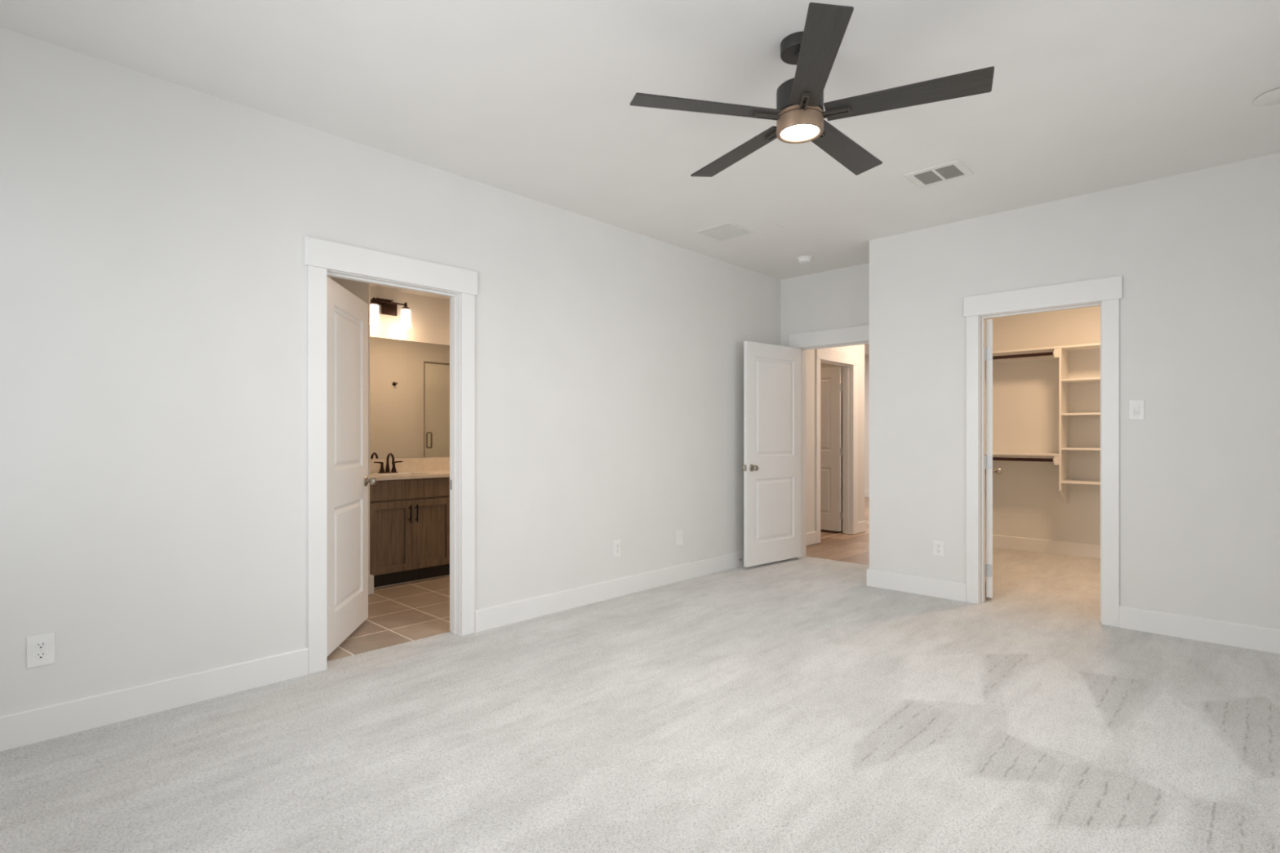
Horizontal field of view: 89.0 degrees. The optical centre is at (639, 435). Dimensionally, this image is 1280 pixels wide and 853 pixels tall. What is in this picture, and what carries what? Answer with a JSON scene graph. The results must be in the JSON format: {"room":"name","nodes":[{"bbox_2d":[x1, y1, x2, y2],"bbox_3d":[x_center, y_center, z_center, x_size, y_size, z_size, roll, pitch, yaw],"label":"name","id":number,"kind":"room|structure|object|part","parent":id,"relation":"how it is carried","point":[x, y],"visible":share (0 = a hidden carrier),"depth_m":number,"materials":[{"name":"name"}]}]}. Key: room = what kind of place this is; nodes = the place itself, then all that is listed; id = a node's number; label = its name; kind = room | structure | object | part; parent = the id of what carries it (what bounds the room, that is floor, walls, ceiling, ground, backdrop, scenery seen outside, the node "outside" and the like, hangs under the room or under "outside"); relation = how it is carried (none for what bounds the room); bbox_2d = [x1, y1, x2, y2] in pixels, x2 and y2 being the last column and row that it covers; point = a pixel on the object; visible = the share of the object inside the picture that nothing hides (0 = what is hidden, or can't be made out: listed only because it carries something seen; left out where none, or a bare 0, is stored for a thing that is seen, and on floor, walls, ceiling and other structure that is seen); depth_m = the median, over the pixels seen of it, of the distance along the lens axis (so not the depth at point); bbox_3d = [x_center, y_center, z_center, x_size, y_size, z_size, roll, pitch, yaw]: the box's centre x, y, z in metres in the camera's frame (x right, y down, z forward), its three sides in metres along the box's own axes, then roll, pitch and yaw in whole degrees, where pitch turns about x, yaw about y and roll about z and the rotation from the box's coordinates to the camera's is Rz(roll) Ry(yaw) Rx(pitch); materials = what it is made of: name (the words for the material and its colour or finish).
{"room":"empty bedroom","nodes":[
{"label":"empty bedroom","id":0,"kind":"room"},
{"bbox_2d":[327,275,369,576],"bbox_3d":[-3.185,-0.039,4.245,0.768,2.466,2.548,0,0,44],"label":"wall","id":1,"kind":"structure","parent":0,"point":[361,290],"depth_m":4.89,"materials":[{"name":"grey paint"}]},
{"bbox_2d":[368,574,373,595],"bbox_3d":[-2.929,1.124,4.013,0.118,0.140,2.565,0,0,44],"label":"baseboard","id":2,"kind":"structure","parent":1,"relation":"attached to","point":[371,578],"depth_m":4.88,"materials":[{"name":"white paint"}]},
{"bbox_2d":[0,26,780,715],"bbox_3d":[-0.782,-0.178,4.278,0.120,2.743,6.193,0,0,44],"label":"wall","id":3,"kind":"structure","parent":0,"point":[153,273],"depth_m":3.06,"materials":[{"name":"grey paint"}]},
{"bbox_2d":[26,632,54,668],"bbox_3d":[-2.344,0.841,2.548,0.008,0.122,0.082,0,0,44],"label":"wall outlet","id":4,"kind":"object","parent":3,"relation":"attached to","point":[40,649],"visible":1,"depth_m":2.54,"materials":[{"name":"white plastic"}]},
{"bbox_2d":[35,651,46,659],"bbox_3d":[-2.342,0.860,2.546,0.002,0.029,0.034,0,0,44],"label":"receptacle","id":5,"kind":"object","parent":4,"relation":"attached to","point":[38,655],"depth_m":2.55,"materials":[{"name":"white plastic"}]},
{"bbox_2d":[35,641,46,649],"bbox_3d":[-2.342,0.821,2.546,0.002,0.029,0.034,0,0,44],"label":"receptacle","id":6,"kind":"object","parent":4,"relation":"attached to","point":[38,645],"depth_m":2.55,"materials":[{"name":"white plastic"}]},
{"bbox_2d":[0,647,308,751],"bbox_3d":[-2.224,1.128,2.668,0.016,0.132,1.631,0,0,44],"label":"baseboard","id":7,"kind":"structure","parent":3,"relation":"attached to","point":[39,724],"depth_m":2.77,"materials":[{"name":"white paint"}]},
{"bbox_2d":[327,276,377,656],"bbox_3d":[-1.714,0.163,3.798,0.169,2.011,0.768,0,0,-7],"label":"door","id":8,"kind":"structure","parent":3,"relation":"in","point":[348,480],"depth_m":3.77,"materials":[{"name":"white paint"}]},
{"bbox_3d":[-1.700,0.289,4.123,0.061,0.053,0.053,0,0,-7],"label":"knob","id":9,"kind":"part","parent":8,"relation":"part of","materials":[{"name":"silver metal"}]},
{"bbox_2d":[304,235,477,674],"bbox_3d":[-1.374,0.101,3.641,0.142,2.186,0.981,0,0,44],"label":"door frame","id":10,"kind":"structure","parent":3,"relation":"attached to","point":[321,255],"depth_m":3.59,"materials":[{"name":"white paint"}]},
{"bbox_2d":[475,550,743,632],"bbox_3d":[0.201,1.128,5.210,0.016,0.132,3.489,0,0,44],"label":"baseboard","id":11,"kind":"structure","parent":3,"relation":"attached to","point":[487,618],"depth_m":4.66,"materials":[{"name":"white paint"}]},
{"bbox_2d":[613,539,620,557],"bbox_3d":[-0.169,0.838,4.829,0.008,0.124,0.072,0,0,44],"label":"wall outlet","id":12,"kind":"object","parent":3,"relation":"attached to","point":[616,543],"visible":1,"depth_m":4.83,"materials":[{"name":"white plastic"}]},
{"bbox_2d":[676,529,682,546],"bbox_3d":[0.326,0.840,5.348,0.006,0.124,0.076,0,0,44],"label":"wall plate","id":13,"kind":"object","parent":3,"relation":"attached to","point":[679,533],"visible":1,"depth_m":5.34,"materials":[{"name":"white plastic"}]},
{"bbox_2d":[369,286,449,459],"bbox_3d":[-1.528,-0.039,6.466,0.100,2.466,2.950,0,0,44],"label":"wall","id":14,"kind":"structure","parent":0,"point":[429,316],"depth_m":5.88,"materials":[{"name":"grey paint"}]},
{"bbox_2d":[369,297,410,327],"bbox_3d":[-2.163,-1.053,5.595,0.182,0.228,0.400,0,0,44],"label":"vanity light","id":15,"kind":"object","parent":14,"relation":"attached to","point":[377,305],"visible":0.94,"depth_m":5.63,"materials":[{"name":"white glass"}]},
{"bbox_3d":[-2.237,-1.023,5.469,0.082,0.152,0.082,0,0,44],"label":"lamp shade","id":16,"kind":"part","parent":15,"relation":"part of","materials":[{"name":"white glass"}]},
{"bbox_3d":[-2.221,-1.109,5.651,0.022,0.116,0.230,0,0,44],"label":"plate","id":17,"kind":"part","parent":15,"relation":"part of","materials":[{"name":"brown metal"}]},
{"bbox_3d":[-2.041,-1.023,5.675,0.082,0.152,0.082,0,0,44],"label":"lamp shade","id":18,"kind":"part","parent":15,"relation":"part of","materials":[{"name":"white glass"}]},
{"bbox_2d":[369,336,449,458],"bbox_3d":[-2.102,-0.323,5.786,0.006,1.046,1.028,0,0,44],"label":"wall mirror","id":19,"kind":"object","parent":14,"relation":"attached to","point":[410,380],"visible":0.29,"depth_m":5.81,"materials":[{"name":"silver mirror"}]},
{"bbox_2d":[369,457,449,473],"bbox_3d":[-2.107,0.263,5.772,0.019,0.118,1.114,0,0,44],"label":"backsplash","id":20,"kind":"structure","parent":14,"relation":"attached to","point":[408,464],"depth_m":5.85,"materials":[{"name":"beige stone"}]},
{"bbox_2d":[369,283,449,300],"bbox_3d":[-1.706,-1.302,4.874,2.040,0.060,5.700,0,0,44],"label":"ceiling","id":21,"kind":"structure","parent":0,"point":[371,285],"depth_m":5.77,"materials":[{"name":"paint"}]},
{"bbox_2d":[0,497,1279,852],"bbox_3d":[1.605,1.206,6.622,8.500,0.025,12.800,0,0,44],"label":"floor","id":22,"kind":"structure","parent":0,"point":[791,705],"depth_m":2.57,"materials":[{"name":"beige carpet"}]},
{"bbox_2d":[369,476,449,588],"bbox_3d":[-1.899,0.773,5.572,0.595,0.849,1.098,0,0,44],"label":"vanity cabinet","id":23,"kind":"object","parent":22,"relation":"on","point":[410,518],"visible":0.48,"depth_m":5.24,"materials":[{"name":"brown wood"}]},
{"bbox_3d":[-1.969,0.802,5.134,0.020,0.560,0.358,0,0,44],"label":"cabinet door","id":24,"kind":"part","parent":23,"relation":"part of","materials":[{"name":"brown wood"}]},
{"bbox_2d":[369,457,449,480],"bbox_3d":[-1.902,0.276,5.577,0.584,0.145,1.114,0,0,44],"label":"countertop","id":25,"kind":"structure","parent":23,"relation":"on","point":[438,467],"depth_m":5.75,"materials":[{"name":"beige stone"}]},
{"bbox_2d":[373,453,402,473],"bbox_3d":[-2.126,0.235,5.542,0.134,0.172,0.251,0,0,44],"label":"bathroom faucet","id":26,"kind":"object","parent":25,"relation":"on","point":[393,468],"visible":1,"depth_m":5.56,"materials":[{"name":"brown metal"}]},
{"bbox_3d":[-2.208,0.266,5.514,0.048,0.094,0.098,0,0,44],"label":"lever handle","id":27,"kind":"part","parent":26,"relation":"part of","materials":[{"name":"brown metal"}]},
{"bbox_3d":[-2.155,0.316,5.570,0.054,0.010,0.156,0,0,44],"label":"plate","id":28,"kind":"part","parent":26,"relation":"part of","materials":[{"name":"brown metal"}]},
{"bbox_3d":[-2.126,0.231,5.542,0.134,0.164,0.040,0,0,44],"label":"spout","id":29,"kind":"part","parent":26,"relation":"part of","materials":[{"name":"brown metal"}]},
{"bbox_3d":[-2.102,0.266,5.625,0.048,0.094,0.098,0,0,44],"label":"lever handle","id":30,"kind":"part","parent":26,"relation":"part of","materials":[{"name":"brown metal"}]},
{"bbox_2d":[370,472,428,475],"bbox_3d":[-2.007,0.386,5.424,0.293,0.132,0.388,0,0,44],"label":"sink","id":31,"kind":"object","parent":25,"relation":"in","point":[394,473],"visible":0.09,"depth_m":5.53,"materials":[{"name":"white ceramic"}]},
{"bbox_3d":[-1.843,0.434,5.266,0.020,0.152,0.723,0,0,44],"label":"drawer","id":32,"kind":"part","parent":23,"relation":"part of","materials":[{"name":"brown wood"}]},
{"bbox_3d":[-1.843,0.629,5.225,0.036,0.140,0.012,0,0,44],"label":"pull handle","id":33,"kind":"part","parent":23,"relation":"part of","materials":[{"name":"black metal"}]},
{"bbox_3d":[-1.756,1.194,5.436,0.008,0.008,1.095,0,0,44],"label":"toe trim","id":34,"kind":"part","parent":23,"relation":"part of","materials":[{"name":"brown wood"}]},
{"bbox_3d":[-1.805,0.629,5.266,0.036,0.140,0.012,0,0,44],"label":"pull handle","id":35,"kind":"part","parent":23,"relation":"part of","materials":[{"name":"black metal"}]},
{"bbox_3d":[-1.718,0.802,5.397,0.020,0.560,0.362,0,0,44],"label":"cabinet door","id":36,"kind":"part","parent":23,"relation":"part of","materials":[{"name":"brown wood"}]},
{"bbox_2d":[820,533,842,538],"bbox_3d":[2.183,1.195,7.663,0.030,0.007,0.800,0,0,44],"label":"threshold","id":37,"kind":"object","parent":22,"relation":"on","point":[838,533],"visible":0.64,"depth_m":7.74,"materials":[{"name":"brown wood"}]},
{"bbox_2d":[0,0,1279,355],"bbox_3d":[1.628,-1.579,6.573,8.600,0.060,12.840,0,0,44],"label":"ceiling","id":38,"kind":"structure","parent":0,"point":[530,99],"depth_m":2.92,"materials":[{"name":"paint"}]},
{"bbox_2d":[693,221,755,241],"bbox_3d":[0.644,-1.546,4.948,0.330,0.007,0.338,0,0,44],"label":"ceiling vent","id":39,"kind":"object","parent":38,"relation":"in","point":[727,230],"visible":1,"depth_m":4.94,"materials":[{"name":"white metal"}]},
{"bbox_2d":[796,256,812,263],"bbox_3d":[1.437,-1.527,5.684,0.132,0.044,0.132,0,0,44],"label":"smoke detector","id":40,"kind":"object","parent":38,"relation":"attached to","point":[802,260],"visible":1,"depth_m":5.65,"materials":[{"name":"white plastic"}]},
{"bbox_2d":[630,2,994,177],"bbox_3d":[0.657,-1.370,2.604,1.314,0.358,1.261,0,0,44],"label":"ceiling fan","id":41,"kind":"object","parent":38,"relation":"hanging from","point":[799,113],"visible":1,"depth_m":2.46,"materials":[{"name":"black wood"}]},
{"bbox_3d":[0.254,-1.256,2.490,0.573,0.007,0.130,0,10,-12],"label":"blade","id":42,"kind":"part","parent":41,"relation":"part of","materials":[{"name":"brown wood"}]},
{"bbox_3d":[0.438,-1.256,2.904,0.130,0.007,0.573,-12,6,-29],"label":"blade","id":43,"kind":"part","parent":41,"relation":"part of","materials":[{"name":"brown wood"}]},
{"bbox_3d":[0.498,-1.246,2.544,0.114,0.013,0.026,0,10,-12],"label":"blade arm","id":44,"kind":"part","parent":41,"relation":"part of","materials":[{"name":"brown metal"}]},
{"bbox_3d":[0.565,-1.246,2.688,0.026,0.013,0.114,-12,6,-29],"label":"blade arm","id":45,"kind":"part","parent":41,"relation":"part of","materials":[{"name":"brown metal"}]},
{"bbox_3d":[0.615,-1.246,2.436,0.026,0.013,0.114,10,1,6],"label":"blade arm","id":46,"kind":"part","parent":41,"relation":"part of","materials":[{"name":"brown metal"}]},
{"bbox_3d":[0.590,-1.256,2.187,0.130,0.007,0.573,10,1,6],"label":"blade","id":47,"kind":"part","parent":41,"relation":"part of","materials":[{"name":"black wood"}]},
{"bbox_3d":[0.723,-1.246,2.669,0.026,0.013,0.114,-13,-9,41],"label":"blade arm","id":48,"kind":"part","parent":41,"relation":"part of","materials":[{"name":"brown metal"}]},
{"bbox_3d":[0.753,-1.246,2.513,0.114,0.013,0.026,0,-10,24],"label":"blade arm","id":49,"kind":"part","parent":41,"relation":"part of","materials":[{"name":"brown metal"}]},
{"bbox_3d":[0.889,-1.256,2.856,0.130,0.007,0.573,-13,-9,41],"label":"blade","id":50,"kind":"part","parent":41,"relation":"part of","materials":[{"name":"brown wood"}]},
{"bbox_3d":[0.983,-1.256,2.413,0.573,0.007,0.130,0,-10,24],"label":"blade","id":51,"kind":"part","parent":41,"relation":"part of","materials":[{"name":"brown wood"}]},
{"bbox_2d":[903,159,973,187],"bbox_3d":[1.769,-1.545,3.856,0.305,0.008,0.277,0,0,44],"label":"ceiling vent","id":52,"kind":"object","parent":38,"relation":"in","point":[953,170],"visible":1,"depth_m":3.84,"materials":[{"name":"white metal"}]},
{"bbox_3d":[1.725,-1.544,3.898,0.104,0.006,0.190,0,0,44],"label":"louver panel","id":53,"kind":"part","parent":52,"relation":"part of","materials":[{"name":"grey metal"}]},
{"bbox_3d":[1.813,-1.544,3.814,0.104,0.006,0.190,0,0,44],"label":"louver panel","id":54,"kind":"part","parent":52,"relation":"part of","materials":[{"name":"grey metal"}]},
{"bbox_2d":[1253,88,1279,106],"bbox_3d":[2.912,-1.545,2.957,0.184,0.008,0.184,0,0,44],"label":"cover plate","id":55,"kind":"object","parent":38,"relation":"attached to","point":[1272,97],"visible":1,"depth_m":2.98,"materials":[{"name":"grey plastic"}]},
{"bbox_2d":[780,262,869,346],"bbox_3d":[1.839,-0.178,6.153,1.325,2.743,0.137,0,0,44],"label":"wall","id":56,"kind":"structure","parent":0,"point":[839,298],"depth_m":6.15,"materials":[{"name":"grey paint"}]},
{"bbox_2d":[742,341,801,567],"bbox_3d":[1.247,0.165,6.051,0.817,2.007,0.169,0,0,-40],"label":"door","id":57,"kind":"structure","parent":56,"relation":"in","point":[771,468],"depth_m":6.00,"materials":[{"name":"white paint"}]},
{"bbox_3d":[1.021,0.289,5.788,0.053,0.053,0.061,0,0,-40],"label":"knob","id":58,"kind":"part","parent":57,"relation":"part of","materials":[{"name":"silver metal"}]},
{"bbox_2d":[788,324,869,558],"bbox_3d":[1.882,0.101,6.097,1.023,2.186,0.159,0,0,44],"label":"door frame","id":59,"kind":"structure","parent":56,"relation":"attached to","point":[859,333],"depth_m":6.26,"materials":[{"name":"white paint"}]},
{"bbox_2d":[805,344,864,533],"bbox_3d":[2.060,-0.178,7.425,0.120,2.743,2.010,0,0,44],"label":"wall","id":60,"kind":"structure","parent":0,"point":[859,349],"depth_m":7.20,"materials":[{"name":"grey paint"}]},
{"bbox_2d":[805,531,816,546],"bbox_3d":[1.683,1.128,6.931,0.016,0.132,0.770,0,0,44],"label":"baseboard","id":61,"kind":"structure","parent":60,"relation":"attached to","point":[811,537],"depth_m":7.11,"materials":[{"name":"white paint"}]},
{"bbox_2d":[820,366,842,531],"bbox_3d":[2.164,0.165,8.206,0.801,2.007,0.169,0,0,44],"label":"door","id":62,"kind":"structure","parent":60,"relation":"in","point":[831,385],"depth_m":8.02,"materials":[{"name":"white paint"}]},
{"bbox_2d":[815,347,857,543],"bbox_3d":[2.256,0.101,7.614,0.142,2.186,1.010,0,0,44],"label":"door frame","id":63,"kind":"structure","parent":60,"relation":"attached to","point":[827,354],"depth_m":7.87,"materials":[{"name":"white paint"}]},
{"bbox_2d":[857,520,866,533],"bbox_3d":[2.687,1.128,8.070,0.136,0.132,0.244,0,0,44],"label":"baseboard","id":64,"kind":"structure","parent":60,"relation":"attached to","point":[861,525],"depth_m":8.02,"materials":[{"name":"white paint"}]},
{"bbox_2d":[864,490,869,497],"bbox_3d":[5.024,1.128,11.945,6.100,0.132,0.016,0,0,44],"label":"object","id":65,"kind":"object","parent":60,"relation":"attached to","point":[866,492],"depth_m":12.55,"materials":[{"name":"white plastic"}]},
{"bbox_2d":[986,306,1100,545],"bbox_3d":[4.009,-0.178,5.070,3.080,2.743,2.632,0,0,44],"label":"wall","id":66,"kind":"structure","parent":0,"point":[1028,501],"depth_m":6.63,"materials":[{"name":"grey paint"}]},
{"bbox_2d":[985,452,1058,465],"bbox_3d":[3.885,0.231,6.643,0.728,0.105,0.326,0,0,44],"label":"closet shelf","id":67,"kind":"object","parent":66,"relation":"attached to","point":[1000,456],"visible":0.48,"depth_m":6.56,"materials":[{"name":"white paint"}]},
{"bbox_3d":[3.780,0.241,6.566,0.681,0.033,0.033,0,0,44],"label":"hanging rod","id":68,"kind":"part","parent":67,"relation":"part of","materials":[{"name":"brown metal"}]},
{"bbox_2d":[992,346,1059,363],"bbox_3d":[3.885,-0.808,6.643,0.728,0.105,0.326,0,0,44],"label":"closet shelf","id":69,"kind":"object","parent":66,"relation":"attached to","point":[1046,353],"visible":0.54,"depth_m":6.58,"materials":[{"name":"white paint"}]},
{"bbox_3d":[3.780,-0.798,6.566,0.681,0.033,0.033,0,0,44],"label":"hanging rod","id":70,"kind":"part","parent":69,"relation":"part of","materials":[{"name":"brown metal"}]},
{"bbox_2d":[992,534,1100,559],"bbox_3d":[4.806,1.128,5.979,2.980,0.132,0.016,0,0,44],"label":"baseboard","id":71,"kind":"structure","parent":66,"relation":"attached to","point":[1071,548],"depth_m":6.61,"materials":[{"name":"white paint"}]},
{"bbox_2d":[1058,342,1100,502],"bbox_3d":[4.355,-0.093,6.195,0.568,1.534,0.327,0,0,44],"label":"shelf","id":72,"kind":"object","parent":66,"relation":"attached to","point":[1064,380],"visible":0.55,"depth_m":6.30,"materials":[{"name":"white paint"}]},
{"bbox_3d":[4.156,-0.084,6.385,0.018,1.515,0.327,0,0,44],"label":"panel","id":73,"kind":"part","parent":72,"relation":"part of","materials":[{"name":"white paint"}]},
{"bbox_3d":[4.354,-0.851,6.195,0.568,0.019,0.326,0,0,44],"label":"shelf","id":74,"kind":"part","parent":72,"relation":"part of","materials":[{"name":"white paint"}]},
{"bbox_3d":[4.354,0.449,6.195,0.532,0.019,0.326,0,0,44],"label":"shelf","id":75,"kind":"part","parent":72,"relation":"part of","materials":[{"name":"white paint"}]},
{"bbox_3d":[4.354,0.129,6.195,0.532,0.019,0.326,0,0,44],"label":"shelf","id":76,"kind":"part","parent":72,"relation":"part of","materials":[{"name":"white paint"}]},
{"bbox_3d":[4.354,-0.204,6.195,0.532,0.019,0.326,0,0,44],"label":"shelf","id":77,"kind":"part","parent":72,"relation":"part of","materials":[{"name":"white paint"}]},
{"bbox_3d":[4.354,-0.532,6.195,0.532,0.019,0.326,0,0,44],"label":"shelf","id":78,"kind":"part","parent":72,"relation":"part of","materials":[{"name":"white paint"}]},
{"bbox_2d":[820,152,1279,629],"bbox_3d":[3.476,-0.178,8.583,8.700,2.743,7.220,0,0,44],"label":"wall","id":79,"kind":"structure","parent":0,"point":[1196,254],"depth_m":3.96,"materials":[{"name":"grey paint"}]},
{"bbox_2d":[866,568,966,602],"bbox_3d":[2.296,1.128,5.159,0.741,0.132,0.669,0,0,44],"label":"baseboard","id":80,"kind":"structure","parent":79,"relation":"attached to","point":[957,591],"depth_m":4.90,"materials":[{"name":"white paint"}]},
{"bbox_2d":[933,540,943,556],"bbox_3d":[2.202,0.834,4.804,0.078,0.112,0.008,0,0,44],"label":"wall outlet","id":81,"kind":"object","parent":79,"relation":"attached to","point":[938,546],"visible":1,"depth_m":4.80,"materials":[{"name":"white plastic"}]},
{"bbox_2d":[985,319,1001,598],"bbox_3d":[2.680,0.165,4.996,0.174,2.007,0.711,0,0,28],"label":"door","id":82,"kind":"structure","parent":79,"relation":"in","point":[989,471],"depth_m":4.69,"materials":[{"name":"white paint"}]},
{"bbox_3d":[2.867,0.289,5.226,0.061,0.053,0.053,0,0,28],"label":"knob","id":83,"kind":"part","parent":82,"relation":"part of","materials":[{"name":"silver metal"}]},
{"bbox_2d":[963,275,1122,627],"bbox_3d":[2.702,0.101,4.402,0.921,2.186,0.145,0,0,44],"label":"door frame","id":84,"kind":"structure","parent":79,"relation":"attached to","point":[1108,291],"depth_m":4.27,"materials":[{"name":"white paint"}]},
{"bbox_2d":[1128,400,1144,419],"bbox_3d":[3.047,-0.157,3.997,0.076,0.120,0.009,0,0,44],"label":"light switch","id":85,"kind":"object","parent":79,"relation":"attached to","point":[1136,407],"visible":1,"depth_m":4.00,"materials":[{"name":"white plastic"}]},
{"bbox_2d":[1119,605,1279,653],"bbox_3d":[3.519,1.128,3.542,1.480,0.132,0.016,0,0,44],"label":"baseboard","id":86,"kind":"structure","parent":79,"relation":"attached to","point":[1265,639],"depth_m":3.78,"materials":[{"name":"white paint"}]}
]}

